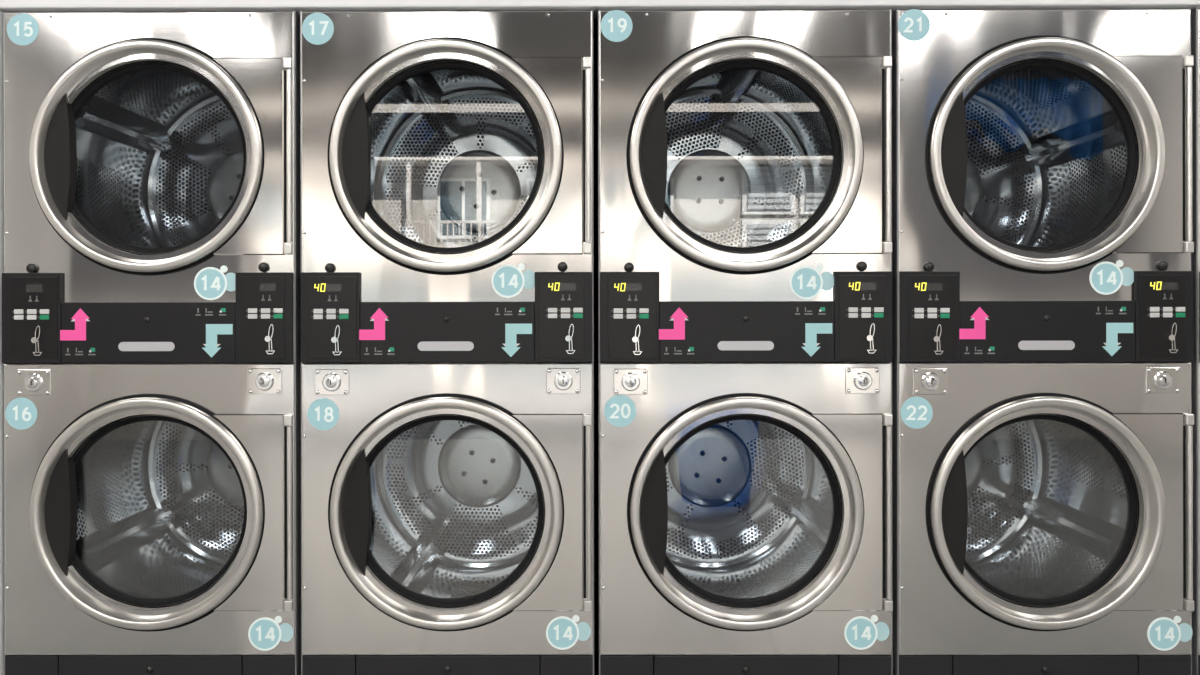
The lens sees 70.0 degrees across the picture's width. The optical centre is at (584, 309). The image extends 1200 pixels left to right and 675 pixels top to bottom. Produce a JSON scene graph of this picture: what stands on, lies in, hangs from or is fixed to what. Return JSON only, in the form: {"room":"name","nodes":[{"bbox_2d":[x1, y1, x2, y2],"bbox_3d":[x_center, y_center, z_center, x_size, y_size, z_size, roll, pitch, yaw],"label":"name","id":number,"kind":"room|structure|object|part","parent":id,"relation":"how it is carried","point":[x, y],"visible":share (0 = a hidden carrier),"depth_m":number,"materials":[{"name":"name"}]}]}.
{"room":"laundry","nodes":[
{"label":"laundry","id":0,"kind":"room"},
{"bbox_2d":[593,19,597,580],"bbox_3d":[0.145,-0.512,3.651,9.400,3.300,0.100,0,0,0],"label":"wall","id":1,"kind":"structure","parent":0,"point":[595,21],"depth_m":3.60,"materials":[{"name":"grey"}]},
{"bbox_2d":[594,581,597,674],"bbox_3d":[0.135,1.188,0.401,9.400,0.100,6.600,0,0,0],"label":"floor","id":2,"kind":"structure","parent":0,"point":[595,625],"depth_m":2.98,"materials":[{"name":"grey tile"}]},
{"bbox_2d":[2,11,300,674],"bbox_3d":[-1.171,0.168,2.842,0.788,1.944,1.126,0,0,0],"label":"dryer","id":3,"kind":"object","parent":2,"relation":"on","point":[151,288],"visible":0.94,"depth_m":2.31,"materials":[{"name":"grey metal"}]},
{"bbox_2d":[26,263,37,272],"bbox_3d":[-1.486,-0.112,2.300,0.027,0.027,0.013,0,0,0],"label":"switch","id":4,"kind":"object","parent":3,"relation":"attached to","point":[30,267],"depth_m":2.30,"materials":[{"name":"black plastic"}]},
{"bbox_3d":[-1.491,1.009,2.317,0.143,0.154,0.018,0,0,0],"label":"kick panel","id":5,"kind":"part","parent":3,"relation":"part of","materials":[{"name":"black metal"}]},
{"bbox_3d":[-1.481,0.195,2.304,0.091,0.070,0.004,0,0,0],"label":"lock plate","id":6,"kind":"part","parent":3,"relation":"part of","materials":[{"name":"metal"}]},
{"bbox_3d":[-1.174,-0.412,2.304,0.622,0.622,0.048,0,0,0],"label":"door","id":7,"kind":"part","parent":3,"relation":"part of","materials":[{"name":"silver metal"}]},
{"bbox_3d":[-1.174,0.098,2.296,0.150,0.025,0.002,0,0,0],"label":"pull handle","id":8,"kind":"part","parent":3,"relation":"part of","materials":[{"name":"silver metal"}]},
{"bbox_3d":[-1.172,0.544,2.304,0.622,0.622,0.048,0,0,0],"label":"door","id":9,"kind":"part","parent":3,"relation":"part of","materials":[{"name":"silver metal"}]},
{"bbox_3d":[-1.170,0.061,2.301,0.467,0.163,0.009,0,0,0],"label":"lint panel","id":10,"kind":"part","parent":3,"relation":"part of","materials":[{"name":"black plastic"}]},
{"bbox_3d":[-1.172,0.537,2.314,0.782,0.784,0.018,0,0,0],"label":"panel","id":11,"kind":"part","parent":3,"relation":"part of","materials":[{"name":"metal"}]},
{"bbox_3d":[-1.174,-0.330,2.314,0.782,0.945,0.018,0,0,0],"label":"panel","id":12,"kind":"part","parent":3,"relation":"part of","materials":[{"name":"metal"}]},
{"bbox_3d":[-1.171,1.008,2.316,0.494,0.154,0.018,0,0,0],"label":"kick panel","id":13,"kind":"part","parent":3,"relation":"part of","materials":[{"name":"black metal"}]},
{"bbox_3d":[-1.171,-0.412,2.975,0.290,0.290,0.020,30,0,0],"label":"hub plate","id":14,"kind":"part","parent":3,"relation":"part of","materials":[{"name":"silver metal"}]},
{"bbox_3d":[-1.170,0.544,2.975,0.290,0.290,0.020,-31,0,0],"label":"hub plate","id":15,"kind":"part","parent":3,"relation":"part of","materials":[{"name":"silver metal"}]},
{"bbox_3d":[-0.923,0.544,2.300,0.233,0.529,0.007,0,0,0],"label":"hinge plate","id":16,"kind":"part","parent":3,"relation":"part of","materials":[{"name":"metal"}]},
{"bbox_3d":[-0.924,-0.412,2.300,0.233,0.529,0.007,0,0,0],"label":"hinge plate","id":17,"kind":"part","parent":3,"relation":"part of","materials":[{"name":"metal"}]},
{"bbox_2d":[258,262,268,271],"bbox_3d":[-0.862,-0.115,2.298,0.027,0.027,0.013,0,0,0],"label":"switch","id":18,"kind":"object","parent":3,"relation":"attached to","point":[262,266],"depth_m":2.29,"materials":[{"name":"black plastic"}]},
{"bbox_3d":[-0.860,0.192,2.302,0.091,0.070,0.004,0,0,0],"label":"lock plate","id":19,"kind":"part","parent":3,"relation":"part of","materials":[{"name":"metal"}]},
{"bbox_3d":[-0.851,1.008,2.315,0.140,0.154,0.018,0,0,0],"label":"kick panel","id":20,"kind":"part","parent":3,"relation":"part of","materials":[{"name":"black metal"}]},
{"bbox_2d":[300,10,593,674],"bbox_3d":[-0.369,0.167,2.839,0.788,1.944,1.126,0,0,0],"label":"dryer","id":21,"kind":"object","parent":2,"relation":"on","point":[446,275],"visible":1,"depth_m":2.30,"materials":[{"name":"grey metal"}]},
{"bbox_3d":[-0.689,1.008,2.314,0.143,0.154,0.018,0,0,0],"label":"kick panel","id":22,"kind":"part","parent":21,"relation":"part of","materials":[{"name":"black metal"}]},
{"bbox_2d":[325,263,334,271],"bbox_3d":[-0.684,-0.113,2.297,0.027,0.027,0.013,0,0,0],"label":"switch","id":23,"kind":"object","parent":21,"relation":"attached to","point":[329,267],"depth_m":2.29,"materials":[{"name":"black plastic"}]},
{"bbox_3d":[-0.679,0.194,2.301,0.091,0.070,0.004,0,0,0],"label":"lock plate","id":24,"kind":"part","parent":21,"relation":"part of","materials":[{"name":"metal"}]},
{"bbox_3d":[-0.372,-0.413,2.301,0.622,0.622,0.048,0,0,0],"label":"door","id":25,"kind":"part","parent":21,"relation":"part of","materials":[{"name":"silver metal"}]},
{"bbox_3d":[-0.372,0.097,2.293,0.150,0.025,0.002,0,0,0],"label":"pull handle","id":26,"kind":"part","parent":21,"relation":"part of","materials":[{"name":"silver metal"}]},
{"bbox_3d":[-0.372,-0.331,2.311,0.782,0.945,0.018,0,0,0],"label":"panel","id":27,"kind":"part","parent":21,"relation":"part of","materials":[{"name":"metal"}]},
{"bbox_3d":[-0.370,0.543,2.301,0.622,0.622,0.048,0,0,0],"label":"door","id":28,"kind":"part","parent":21,"relation":"part of","materials":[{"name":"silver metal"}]},
{"bbox_3d":[-0.368,0.059,2.298,0.467,0.163,0.009,0,0,0],"label":"lint panel","id":29,"kind":"part","parent":21,"relation":"part of","materials":[{"name":"black plastic"}]},
{"bbox_3d":[-0.370,0.536,2.311,0.782,0.784,0.018,0,0,0],"label":"panel","id":30,"kind":"part","parent":21,"relation":"part of","materials":[{"name":"metal"}]},
{"bbox_3d":[-0.368,1.007,2.313,0.494,0.154,0.018,0,0,0],"label":"kick panel","id":31,"kind":"part","parent":21,"relation":"part of","materials":[{"name":"black metal"}]},
{"bbox_3d":[-0.369,-0.413,2.972,0.290,0.290,0.020,-28,0,0],"label":"hub plate","id":32,"kind":"part","parent":21,"relation":"part of","materials":[{"name":"silver metal"}]},
{"bbox_3d":[-0.368,0.543,2.972,0.290,0.290,0.020,31,0,0],"label":"hub plate","id":33,"kind":"part","parent":21,"relation":"part of","materials":[{"name":"silver metal"}]},
{"bbox_3d":[-0.122,-0.413,2.297,0.233,0.529,0.007,0,0,0],"label":"hinge plate","id":34,"kind":"part","parent":21,"relation":"part of","materials":[{"name":"metal"}]},
{"bbox_3d":[-0.121,0.543,2.297,0.233,0.529,0.007,0,0,0],"label":"hinge plate","id":35,"kind":"part","parent":21,"relation":"part of","materials":[{"name":"metal"}]},
{"bbox_2d":[557,262,567,271],"bbox_3d":[-0.060,-0.116,2.295,0.027,0.027,0.013,0,0,0],"label":"switch","id":36,"kind":"object","parent":21,"relation":"attached to","point":[561,266],"depth_m":2.29,"materials":[{"name":"black plastic"}]},
{"bbox_3d":[-0.058,0.191,2.299,0.091,0.070,0.004,0,0,0],"label":"lock plate","id":37,"kind":"part","parent":21,"relation":"part of","materials":[{"name":"metal"}]},
{"bbox_3d":[-0.049,1.007,2.312,0.140,0.154,0.018,0,0,0],"label":"kick panel","id":38,"kind":"part","parent":21,"relation":"part of","materials":[{"name":"black metal"}]},
{"bbox_2d":[595,9,892,674],"bbox_3d":[0.433,0.166,2.837,0.788,1.944,1.126,0,0,0],"label":"dryer","id":39,"kind":"object","parent":2,"relation":"on","point":[744,417],"visible":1,"depth_m":2.30,"materials":[{"name":"grey metal"}]},
{"bbox_3d":[0.113,1.006,2.311,0.143,0.154,0.018,0,0,0],"label":"kick panel","id":40,"kind":"part","parent":39,"relation":"part of","materials":[{"name":"black metal"}]},
{"bbox_2d":[624,262,633,271],"bbox_3d":[0.118,-0.114,2.294,0.027,0.027,0.013,0,0,0],"label":"switch","id":41,"kind":"object","parent":39,"relation":"attached to","point":[628,266],"depth_m":2.29,"materials":[{"name":"black plastic"}]},
{"bbox_3d":[0.123,0.193,2.299,0.091,0.070,0.004,0,0,0],"label":"lock plate","id":42,"kind":"part","parent":39,"relation":"part of","materials":[{"name":"metal"}]},
{"bbox_3d":[0.434,0.542,2.970,0.290,0.290,0.020,25,0,0],"label":"hub plate","id":43,"kind":"part","parent":39,"relation":"part of","materials":[{"name":"silver metal"}]},
{"bbox_3d":[0.433,-0.414,2.970,0.290,0.290,0.020,12,0,0],"label":"hub plate","id":44,"kind":"part","parent":39,"relation":"part of","materials":[{"name":"silver metal"}]},
{"bbox_3d":[0.430,-0.332,2.308,0.782,0.945,0.018,0,0,0],"label":"panel","id":45,"kind":"part","parent":39,"relation":"part of","materials":[{"name":"metal"}]},
{"bbox_3d":[0.430,0.096,2.290,0.150,0.025,0.002,0,0,0],"label":"pull handle","id":46,"kind":"part","parent":39,"relation":"part of","materials":[{"name":"silver metal"}]},
{"bbox_3d":[0.433,1.006,2.310,0.494,0.154,0.018,0,0,0],"label":"kick panel","id":47,"kind":"part","parent":39,"relation":"part of","materials":[{"name":"black metal"}]},
{"bbox_3d":[0.432,0.534,2.308,0.782,0.784,0.018,0,0,0],"label":"panel","id":48,"kind":"part","parent":39,"relation":"part of","materials":[{"name":"metal"}]},
{"bbox_3d":[0.434,0.058,2.295,0.467,0.163,0.009,0,0,0],"label":"lint panel","id":49,"kind":"part","parent":39,"relation":"part of","materials":[{"name":"black plastic"}]},
{"bbox_3d":[0.430,-0.414,2.298,0.622,0.622,0.048,0,0,0],"label":"door","id":50,"kind":"part","parent":39,"relation":"part of","materials":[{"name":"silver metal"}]},
{"bbox_3d":[0.432,0.542,2.298,0.622,0.622,0.048,0,0,0],"label":"door","id":51,"kind":"part","parent":39,"relation":"part of","materials":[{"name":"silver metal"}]},
{"bbox_3d":[0.681,0.541,2.295,0.233,0.529,0.007,0,0,0],"label":"hinge plate","id":52,"kind":"part","parent":39,"relation":"part of","materials":[{"name":"metal"}]},
{"bbox_3d":[0.680,-0.414,2.295,0.233,0.529,0.007,0,0,0],"label":"hinge plate","id":53,"kind":"part","parent":39,"relation":"part of","materials":[{"name":"metal"}]},
{"bbox_2d":[857,261,866,270],"bbox_3d":[0.742,-0.117,2.292,0.027,0.027,0.013,0,0,0],"label":"switch","id":54,"kind":"object","parent":39,"relation":"attached to","point":[861,265],"depth_m":2.29,"materials":[{"name":"black plastic"}]},
{"bbox_3d":[0.744,0.190,2.296,0.091,0.070,0.004,0,0,0],"label":"lock plate","id":55,"kind":"part","parent":39,"relation":"part of","materials":[{"name":"metal"}]},
{"bbox_3d":[0.753,1.005,2.309,0.140,0.154,0.018,0,0,0],"label":"kick panel","id":56,"kind":"part","parent":39,"relation":"part of","materials":[{"name":"black metal"}]},
{"bbox_2d":[892,9,1193,674],"bbox_3d":[1.235,0.164,2.834,0.788,1.944,1.126,0,0,0],"label":"dryer","id":57,"kind":"object","parent":2,"relation":"on","point":[1042,202],"visible":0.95,"depth_m":2.30,"materials":[{"name":"grey metal"}]},
{"bbox_3d":[0.915,1.005,2.308,0.143,0.154,0.018,0,0,0],"label":"kick panel","id":58,"kind":"part","parent":57,"relation":"part of","materials":[{"name":"black metal"}]},
{"bbox_2d":[923,262,933,270],"bbox_3d":[0.920,-0.115,2.291,0.027,0.027,0.013,0,0,0],"label":"switch","id":59,"kind":"object","parent":57,"relation":"attached to","point":[927,266],"depth_m":2.29,"materials":[{"name":"black plastic"}]},
{"bbox_3d":[0.925,0.191,2.296,0.091,0.070,0.004,0,0,0],"label":"lock plate","id":60,"kind":"part","parent":57,"relation":"part of","materials":[{"name":"metal"}]},
{"bbox_3d":[1.236,0.540,2.967,0.290,0.290,0.020,-5,0,0],"label":"hub plate","id":61,"kind":"part","parent":57,"relation":"part of","materials":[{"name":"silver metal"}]},
{"bbox_3d":[1.235,-0.415,2.967,0.290,0.290,0.020,-20,0,0],"label":"hub plate","id":62,"kind":"part","parent":57,"relation":"part of","materials":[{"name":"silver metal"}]},
{"bbox_3d":[1.234,0.533,2.306,0.782,0.784,0.018,0,0,0],"label":"panel","id":63,"kind":"part","parent":57,"relation":"part of","materials":[{"name":"metal"}]},
{"bbox_3d":[1.232,-0.333,2.306,0.782,0.945,0.018,0,0,0],"label":"panel","id":64,"kind":"part","parent":57,"relation":"part of","materials":[{"name":"metal"}]},
{"bbox_3d":[1.236,1.005,2.307,0.494,0.154,0.018,0,0,0],"label":"kick panel","id":65,"kind":"part","parent":57,"relation":"part of","materials":[{"name":"black metal"}]},
{"bbox_3d":[1.232,0.094,2.287,0.150,0.025,0.002,0,0,0],"label":"pull handle","id":66,"kind":"part","parent":57,"relation":"part of","materials":[{"name":"silver metal"}]},
{"bbox_3d":[1.236,0.057,2.292,0.467,0.163,0.009,0,0,0],"label":"lint panel","id":67,"kind":"part","parent":57,"relation":"part of","materials":[{"name":"black plastic"}]},
{"bbox_3d":[1.232,-0.415,2.295,0.622,0.622,0.048,0,0,0],"label":"door","id":68,"kind":"part","parent":57,"relation":"part of","materials":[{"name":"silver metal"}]},
{"bbox_3d":[1.234,0.540,2.295,0.622,0.622,0.048,0,0,0],"label":"door","id":69,"kind":"part","parent":57,"relation":"part of","materials":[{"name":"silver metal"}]},
{"bbox_3d":[1.482,-0.416,2.292,0.233,0.529,0.007,0,0,0],"label":"hinge plate","id":70,"kind":"part","parent":57,"relation":"part of","materials":[{"name":"metal"}]},
{"bbox_3d":[1.483,0.540,2.292,0.233,0.529,0.007,0,0,0],"label":"hinge plate","id":71,"kind":"part","parent":57,"relation":"part of","materials":[{"name":"metal"}]},
{"bbox_2d":[1156,261,1167,270],"bbox_3d":[1.544,-0.118,2.289,0.027,0.027,0.013,0,0,0],"label":"switch","id":72,"kind":"object","parent":57,"relation":"attached to","point":[1160,265],"depth_m":2.29,"materials":[{"name":"black plastic"}]},
{"bbox_3d":[1.546,0.188,2.293,0.091,0.070,0.004,0,0,0],"label":"lock plate","id":73,"kind":"part","parent":57,"relation":"part of","materials":[{"name":"metal"}]},
{"bbox_3d":[1.555,1.004,2.306,0.140,0.154,0.018,0,0,0],"label":"kick panel","id":74,"kind":"part","parent":57,"relation":"part of","materials":[{"name":"black metal"}]},
{"bbox_2d":[1191,9,1199,674],"bbox_3d":[2.037,0.163,2.831,0.788,1.944,1.126,0,0,0],"label":"dryer","id":75,"kind":"object","parent":2,"relation":"on","point":[1195,14],"visible":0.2,"depth_m":2.30,"materials":[{"name":"grey metal"}]},
{"bbox_3d":[2.034,-0.334,2.303,0.782,0.945,0.018,0,0,0],"label":"panel","id":76,"kind":"part","parent":75,"relation":"part of","materials":[{"name":"metal"}]},
{"bbox_3d":[1.717,1.004,2.306,0.143,0.154,0.018,0,0,0],"label":"kick panel","id":77,"kind":"part","parent":75,"relation":"part of","materials":[{"name":"black metal"}]},
{"bbox_3d":[2.036,0.532,2.303,0.782,0.784,0.018,0,0,0],"label":"panel","id":78,"kind":"part","parent":75,"relation":"part of","materials":[{"name":"metal"}]},
{"bbox_2d":[0,0,1199,674],"bbox_3d":[0.140,-0.512,2.348,9.400,3.300,0.106,0,0,0],"label":"wall","id":79,"kind":"structure","parent":0,"point":[8,6],"depth_m":2.30,"materials":[{"name":"white paint"}]}
]}

